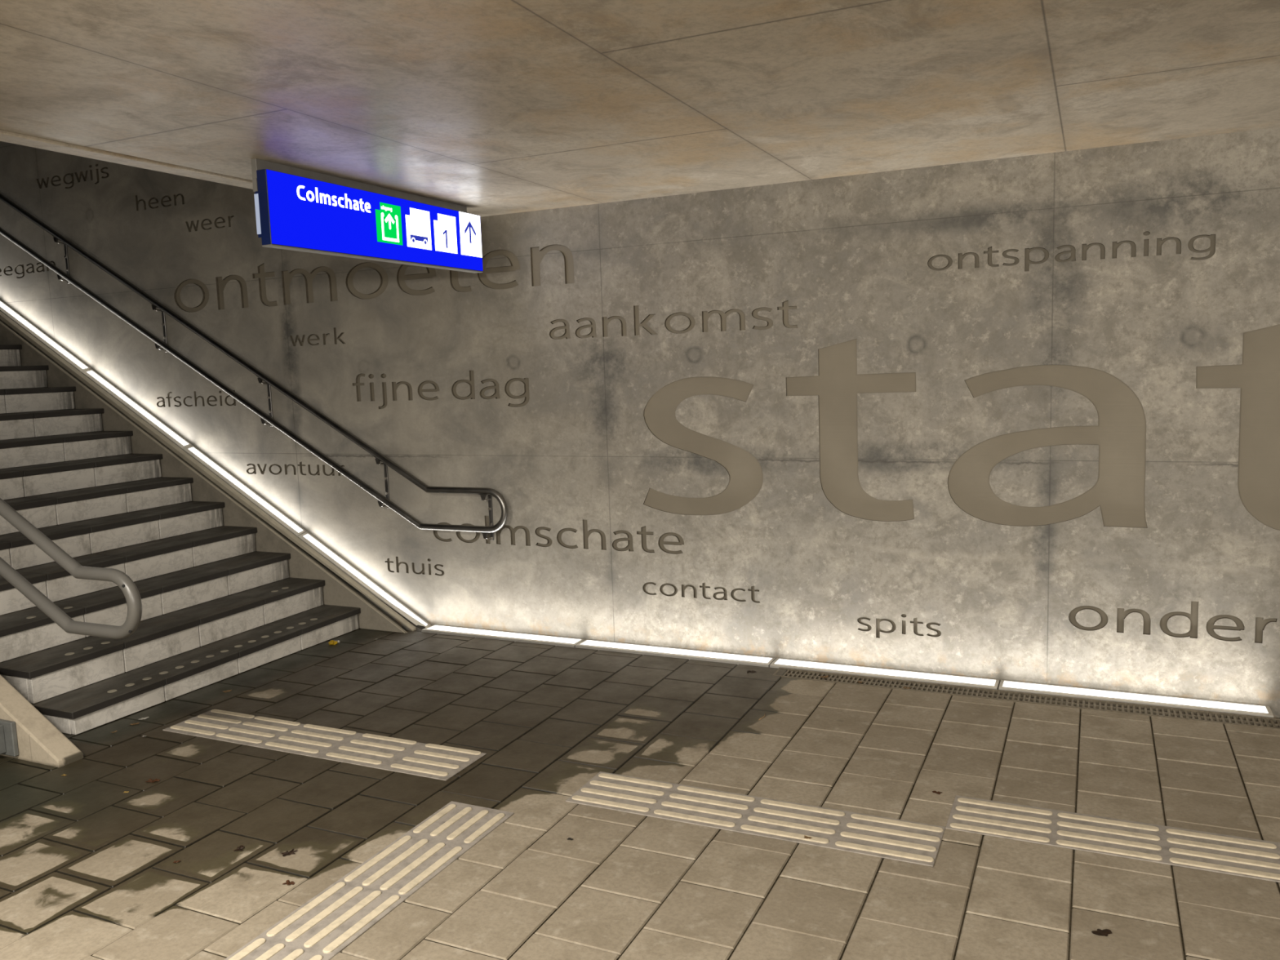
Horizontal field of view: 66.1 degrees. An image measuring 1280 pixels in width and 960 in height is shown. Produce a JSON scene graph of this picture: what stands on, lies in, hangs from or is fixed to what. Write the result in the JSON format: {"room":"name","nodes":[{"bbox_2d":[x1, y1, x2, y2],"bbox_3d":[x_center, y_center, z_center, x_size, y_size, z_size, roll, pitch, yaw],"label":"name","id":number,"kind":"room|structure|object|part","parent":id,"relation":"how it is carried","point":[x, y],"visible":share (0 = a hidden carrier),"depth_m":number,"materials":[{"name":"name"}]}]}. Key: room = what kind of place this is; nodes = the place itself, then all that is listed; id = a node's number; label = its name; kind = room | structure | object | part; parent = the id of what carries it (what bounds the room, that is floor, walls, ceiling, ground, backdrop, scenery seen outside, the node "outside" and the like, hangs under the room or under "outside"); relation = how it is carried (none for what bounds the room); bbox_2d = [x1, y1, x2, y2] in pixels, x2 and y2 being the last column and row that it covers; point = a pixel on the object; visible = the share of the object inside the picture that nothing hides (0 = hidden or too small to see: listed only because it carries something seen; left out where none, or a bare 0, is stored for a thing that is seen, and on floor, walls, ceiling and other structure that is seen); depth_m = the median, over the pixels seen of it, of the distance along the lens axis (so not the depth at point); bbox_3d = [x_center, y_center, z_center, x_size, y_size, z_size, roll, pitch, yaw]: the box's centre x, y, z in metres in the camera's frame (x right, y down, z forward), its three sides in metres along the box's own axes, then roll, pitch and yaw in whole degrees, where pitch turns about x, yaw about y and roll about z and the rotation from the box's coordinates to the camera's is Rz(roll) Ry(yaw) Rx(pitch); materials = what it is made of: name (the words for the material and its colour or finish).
{"room":"train station underpass","nodes":[
{"label":"train station underpass","id":0,"kind":"room"},
{"bbox_2d":[0,127,1279,718],"bbox_3d":[-0.622,-2.012,6.190,15.600,6.750,0.400,1,7,25],"label":"wall","id":1,"kind":"structure","parent":0,"point":[1017,419],"depth_m":5.52,"materials":[{"name":"concrete"}]},
{"bbox_2d":[0,193,507,540],"bbox_3d":[-4.027,-1.597,7.551,6.913,3.904,0.101,1,7,25],"label":"handrail","id":2,"kind":"object","parent":1,"relation":"attached to","point":[482,491],"visible":1,"depth_m":7.01,"materials":[{"name":"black metal"}]},
{"bbox_2d":[297,531,431,629],"bbox_3d":[-1.938,0.693,6.877,1.057,0.618,0.103,1,7,25],"label":"strip light","id":3,"kind":"object","parent":1,"relation":"attached to","point":[308,539],"visible":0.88,"depth_m":6.88,"materials":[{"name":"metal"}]},
{"bbox_2d":[998,680,1273,717],"bbox_3d":[2.423,1.104,4.879,1.204,0.062,0.143,1,7,25],"label":"strip light","id":4,"kind":"object","parent":1,"relation":"attached to","point":[1005,685],"visible":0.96,"depth_m":4.85,"materials":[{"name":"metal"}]},
{"bbox_2d":[0,627,1279,959],"bbox_3d":[-2.018,1.584,3.146,15.754,0.302,7.100,1,7,25],"label":"floor","id":5,"kind":"structure","parent":0,"point":[88,871],"depth_m":3.81,"materials":[{"name":"tile"}]},
{"bbox_2d":[0,674,83,768],"bbox_3d":[-4.907,-0.185,5.383,4.968,2.892,0.120,1,7,25],"label":"stair stringer","id":6,"kind":"object","parent":5,"relation":"on","point":[39,741],"visible":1,"depth_m":4.55,"materials":[{"name":"concrete"}]},
{"bbox_2d":[0,497,142,756],"bbox_3d":[-4.534,-0.664,4.990,5.583,3.868,0.160,1,7,25],"label":"handrail","id":7,"kind":"object","parent":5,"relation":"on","point":[8,735],"visible":1,"depth_m":4.07,"materials":[{"name":"silver metal"}]},
{"bbox_3d":[-3.080,1.197,4.613,0.410,0.163,0.062,1,7,25],"label":"plate","id":8,"kind":"part","parent":7,"relation":"part of","materials":[{"name":"grey paint"}]},
{"bbox_3d":[-4.567,-0.992,4.905,5.583,3.196,0.052,1,7,25],"label":"rail","id":9,"kind":"part","parent":7,"relation":"part of","materials":[{"name":"grey metal"}]},
{"bbox_2d":[145,778,159,782],"bbox_3d":[-2.111,1.304,4.268,0.056,0.006,0.042,-2,7,2],"label":"dry leaf","id":10,"kind":"object","parent":5,"relation":"on","point":[151,780],"visible":1,"depth_m":4.26,"materials":[{"name":"brown plant"}]},
{"bbox_2d":[0,344,360,734],"bbox_3d":[-4.887,-0.189,6.792,5.520,2.575,2.098,1,7,25],"label":"staircase","id":11,"kind":"structure","parent":5,"relation":"on","point":[215,607],"depth_m":6.23,"materials":[{"name":"concrete"}]},
{"bbox_2d":[0,311,416,633],"bbox_3d":[-4.524,-0.891,7.755,6.445,3.732,0.106,1,7,25],"label":"stair stringer","id":12,"kind":"object","parent":5,"relation":"on","point":[175,462],"depth_m":7.23,"materials":[{"name":"concrete"}]},
{"bbox_2d":[0,299,91,372],"bbox_3d":[-4.890,-1.115,8.014,1.055,0.770,0.103,1,7,25],"label":"strip light","id":13,"kind":"object","parent":12,"relation":"attached to","point":[32,329],"visible":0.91,"depth_m":7.99,"materials":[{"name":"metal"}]},
{"bbox_2d":[80,368,192,449],"bbox_3d":[-3.913,-0.492,7.641,1.054,0.769,0.103,1,7,25],"label":"strip light","id":14,"kind":"object","parent":12,"relation":"attached to","point":[92,375],"visible":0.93,"depth_m":7.62,"materials":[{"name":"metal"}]},
{"bbox_2d":[182,444,306,546],"bbox_3d":[-2.925,0.138,7.264,1.079,0.783,0.103,1,7,25],"label":"strip light","id":15,"kind":"object","parent":12,"relation":"attached to","point":[237,485],"visible":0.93,"depth_m":7.24,"materials":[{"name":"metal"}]},
{"bbox_2d":[233,844,244,851],"bbox_3d":[-1.475,1.357,3.626,0.035,0.005,0.044,-2,7,0],"label":"dry leaf","id":16,"kind":"object","parent":5,"relation":"on","point":[238,848],"visible":1,"depth_m":3.62,"materials":[{"name":"brown plant"}]},
{"bbox_2d":[282,880,294,884],"bbox_3d":[-1.199,1.379,3.366,0.041,0.004,0.030,0,7,19],"label":"dry leaf","id":17,"kind":"object","parent":5,"relation":"on","point":[287,882],"visible":1,"depth_m":3.37,"materials":[{"name":"brown plant"}]},
{"bbox_2d":[281,848,297,856],"bbox_3d":[-1.275,1.356,3.580,0.056,0.005,0.042,-6,8,-32],"label":"dry leaf","id":18,"kind":"object","parent":5,"relation":"on","point":[291,851],"visible":1,"depth_m":3.58,"materials":[{"name":"brown plant"}]},
{"bbox_2d":[162,709,486,780],"bbox_3d":[-1.533,1.238,4.666,1.708,0.010,0.308,1,7,25],"label":"strip","id":19,"kind":"object","parent":5,"relation":"on","point":[437,762],"visible":1,"depth_m":4.62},
{"bbox_2d":[328,640,340,644],"bbox_3d":[-1.979,1.046,6.367,0.052,0.026,0.079,5,9,44],"label":"wrapper","id":20,"kind":"object","parent":5,"relation":"on","point":[332,642],"visible":1,"depth_m":6.35,"materials":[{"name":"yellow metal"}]},
{"bbox_2d":[223,800,514,959],"bbox_3d":[-1.086,1.426,2.912,0.296,0.010,2.197,1,7,25],"label":"strip","id":21,"kind":"object","parent":5,"relation":"on","point":[322,927],"visible":1,"depth_m":3.30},
{"bbox_2d":[421,624,585,647],"bbox_3d":[-0.906,1.037,6.420,1.166,0.062,0.143,1,7,25],"label":"strip light","id":22,"kind":"object","parent":5,"relation":"in","point":[435,628],"visible":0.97,"depth_m":6.39,"materials":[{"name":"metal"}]},
{"bbox_2d":[575,639,776,666],"bbox_3d":[0.195,1.059,5.911,1.248,0.062,0.143,1,7,25],"label":"strip light","id":23,"kind":"object","parent":5,"relation":"in","point":[730,658],"visible":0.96,"depth_m":5.88,"materials":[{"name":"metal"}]},
{"bbox_2d":[565,771,945,866],"bbox_3d":[0.411,1.277,3.768,1.424,0.010,0.304,1,7,25],"label":"strip","id":24,"kind":"object","parent":5,"relation":"on","point":[895,839],"visible":1,"depth_m":3.72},
{"bbox_2d":[769,657,999,689],"bbox_3d":[1.319,1.082,5.390,1.218,0.062,0.143,1,7,25],"label":"strip light","id":25,"kind":"object","parent":5,"relation":"in","point":[989,683],"visible":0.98,"depth_m":5.36,"materials":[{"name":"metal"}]},
{"bbox_2d":[772,667,1279,728],"bbox_3d":[2.530,1.203,4.684,3.898,0.204,0.139,1,7,25],"label":"drain grate","id":26,"kind":"object","parent":5,"relation":"in","point":[1009,695],"visible":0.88,"depth_m":4.92,"materials":[{"name":"metal"}]},
{"bbox_2d":[1091,928,1111,936],"bbox_3d":[1.373,1.345,2.924,0.058,0.002,0.038,-1,7,10],"label":"dry leaf","id":27,"kind":"object","parent":5,"relation":"on","point":[1105,931],"visible":1,"depth_m":2.92,"materials":[{"name":"brown plant"}]},
{"bbox_2d":[945,795,1279,882],"bbox_3d":[2.165,1.275,3.275,2.174,0.010,0.294,1,7,25],"label":"strip","id":28,"kind":"object","parent":5,"relation":"on","point":[1246,857],"visible":1,"depth_m":3.48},
{"bbox_2d":[0,0,1279,217],"bbox_3d":[1.027,-1.385,1.340,8.512,0.460,7.100,1,7,25],"label":"ceiling","id":29,"kind":"structure","parent":0,"point":[488,108],"depth_m":3.40,"materials":[{"name":"concrete"}]},
{"bbox_2d":[250,158,483,273],"bbox_3d":[-1.328,-1.328,5.105,0.089,0.382,1.668,1,7,25],"label":"station sign","id":30,"kind":"object","parent":29,"relation":"hanging from","point":[297,209],"visible":1,"depth_m":4.88,"materials":[{"name":"blue metal"}]},
{"bbox_3d":[-1.310,-1.141,5.121,0.059,0.005,1.665,1,7,25],"label":"trim","id":31,"kind":"part","parent":30,"relation":"part of","materials":[{"name":"grey metal"}]}
]}

